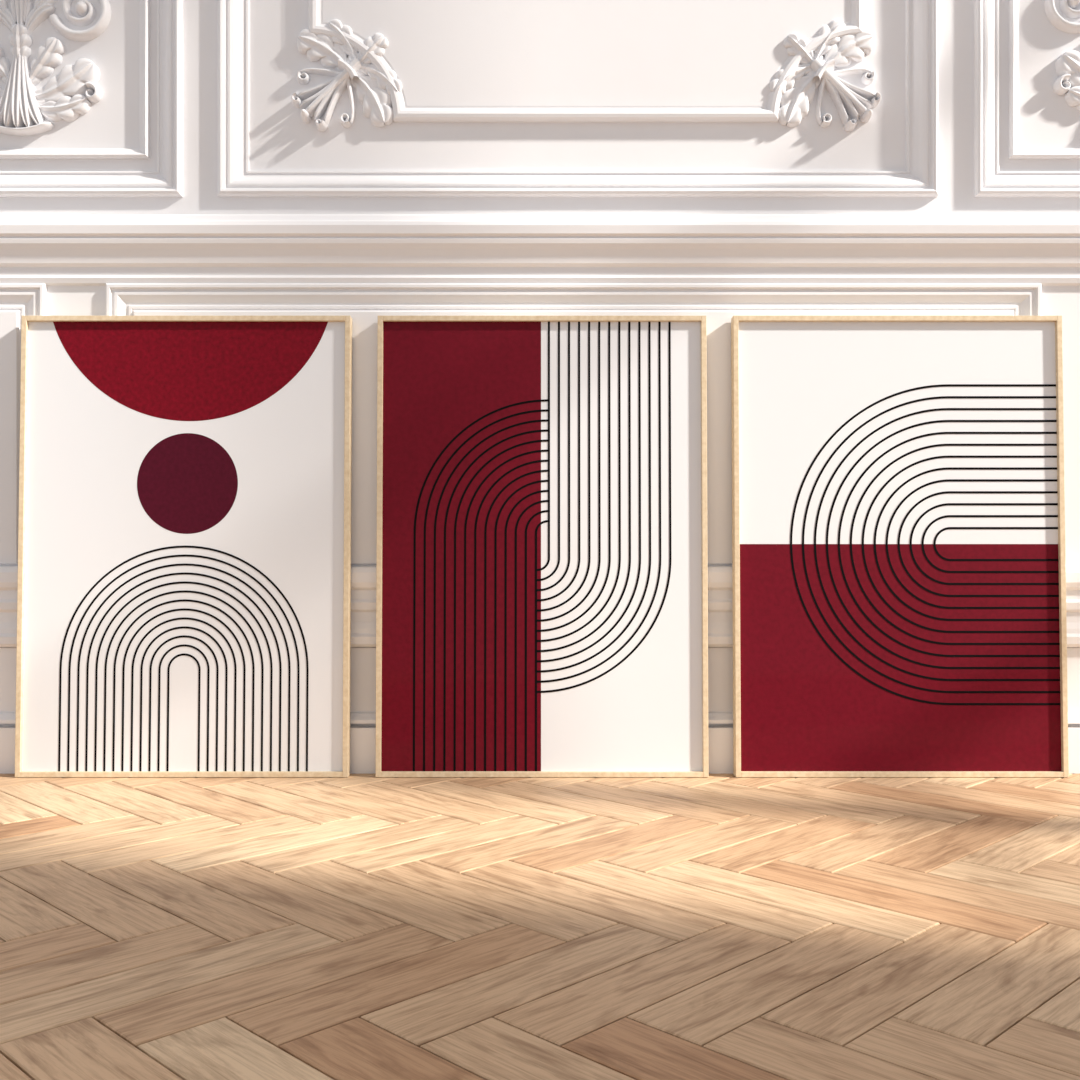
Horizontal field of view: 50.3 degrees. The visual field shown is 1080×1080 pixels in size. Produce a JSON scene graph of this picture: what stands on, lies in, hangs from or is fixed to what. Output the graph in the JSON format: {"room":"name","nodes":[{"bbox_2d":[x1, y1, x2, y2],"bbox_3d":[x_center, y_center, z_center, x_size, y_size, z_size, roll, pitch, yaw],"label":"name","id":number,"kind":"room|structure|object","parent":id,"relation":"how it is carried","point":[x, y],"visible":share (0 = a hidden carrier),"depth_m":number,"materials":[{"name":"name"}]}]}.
{"room":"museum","nodes":[
{"label":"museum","id":0,"kind":"room"},
{"bbox_2d":[0,774,1079,1079],"bbox_3d":[0.000,0.518,0.240,6.600,0.006,4.700,0,0,0],"label":"floor","id":1,"kind":"structure","parent":0,"point":[354,926],"depth_m":1.54,"materials":[{"name":"brown wood"}]},
{"bbox_2d":[15,316,351,776],"bbox_3d":[-0.777,0.011,2.521,0.721,1.007,0.062,0,0,0],"label":"framed poster","id":2,"kind":"object","parent":1,"relation":"on","point":[184,586],"visible":1,"depth_m":2.52,"materials":[{"name":"white paper"}]},
{"bbox_2d":[375,316,708,776],"bbox_3d":[0.004,0.011,2.521,0.721,1.007,0.062,0,0,0],"label":"framed poster","id":3,"kind":"object","parent":1,"relation":"on","point":[542,554],"visible":1,"depth_m":2.52,"materials":[{"name":"red paper"}]},
{"bbox_2d":[731,316,1068,776],"bbox_3d":[0.785,0.011,2.521,0.722,1.007,0.062,0,0,0],"label":"framed poster","id":4,"kind":"object","parent":1,"relation":"on","point":[899,553],"visible":1,"depth_m":2.52,"materials":[{"name":"red paper"}]},
{"bbox_2d":[0,0,1079,170],"bbox_3d":[0.000,-1.985,2.638,6.400,5.000,0.105,0,0,0],"label":"wall","id":5,"kind":"structure","parent":0,"point":[280,140],"depth_m":2.58,"materials":[{"name":"white paint"}]},
{"bbox_2d":[0,0,110,135],"bbox_3d":[-1.164,-1.163,2.566,0.402,0.511,0.038,0,0,0],"label":"ornament","id":6,"kind":"object","parent":5,"relation":"attached to","point":[64,96],"visible":1,"depth_m":2.57,"materials":[{"name":"white paint"}]},
{"bbox_2d":[291,19,401,131],"bbox_3d":[-0.430,-1.042,2.561,0.248,0.248,0.048,0,0,0],"label":"ornament","id":7,"kind":"object","parent":5,"relation":"attached to","point":[356,71],"visible":1,"depth_m":2.57,"materials":[{"name":"white paint"}]},
{"bbox_2d":[0,283,1041,564],"bbox_3d":[0.000,-0.228,2.559,6.200,0.687,0.015,0,0,0],"label":"trim","id":8,"kind":"structure","parent":5,"relation":"attached to","point":[364,317],"depth_m":2.56,"materials":[{"name":"white paint"}]},
{"bbox_2d":[0,214,1079,285],"bbox_3d":[0.000,-0.647,2.545,6.400,0.161,0.042,0,0,0],"label":"trim","id":9,"kind":"structure","parent":5,"relation":"attached to","point":[50,249],"depth_m":2.55,"materials":[{"name":"white paint"}]},
{"bbox_2d":[0,0,1079,196],"bbox_3d":[-0.004,-2.100,2.568,5.790,2.670,0.042,0,0,0],"label":"trim","id":10,"kind":"structure","parent":5,"relation":"attached to","point":[920,177],"depth_m":2.56,"materials":[{"name":"white paint"}]},
{"bbox_2d":[0,0,1079,564],"bbox_3d":[0.000,-1.985,2.575,6.400,5.000,0.020,0,0,0],"label":"trim","id":11,"kind":"structure","parent":5,"relation":"attached to","point":[200,17],"depth_m":2.56,"materials":[{"name":"white paint"}]},
{"bbox_2d":[0,648,1079,773],"bbox_3d":[0.000,0.377,2.551,6.400,0.276,0.030,0,0,0],"label":"baseboard","id":12,"kind":"structure","parent":5,"relation":"attached to","point":[363,660],"depth_m":2.56,"materials":[{"name":"white paint"}]},
{"bbox_2d":[0,565,1079,647],"bbox_3d":[0.000,0.148,2.552,6.400,0.185,0.028,0,0,0],"label":"trim","id":13,"kind":"structure","parent":5,"relation":"attached to","point":[363,577],"depth_m":2.55,"materials":[{"name":"white paint"}]},
{"bbox_2d":[308,0,862,121],"bbox_3d":[0.103,-2.095,2.574,1.240,2.311,0.023,0,0,0],"label":"wall panel","id":14,"kind":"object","parent":5,"relation":"attached to","point":[453,60],"depth_m":2.57,"materials":[{"name":"white paint"}]},
{"bbox_2d":[770,19,880,131],"bbox_3d":[0.636,-1.042,2.561,0.248,0.248,0.048,0,0,0],"label":"ornament","id":15,"kind":"object","parent":5,"relation":"attached to","point":[814,71],"visible":1,"depth_m":2.57,"materials":[{"name":"white paint"}]},
{"bbox_2d":[1044,0,1079,111],"bbox_3d":[1.334,-1.181,2.566,0.402,0.511,0.038,0,0,0],"label":"ornament","id":16,"kind":"object","parent":5,"relation":"attached to","point":[1067,66],"visible":1,"depth_m":2.57,"materials":[{"name":"white paint"}]}
]}

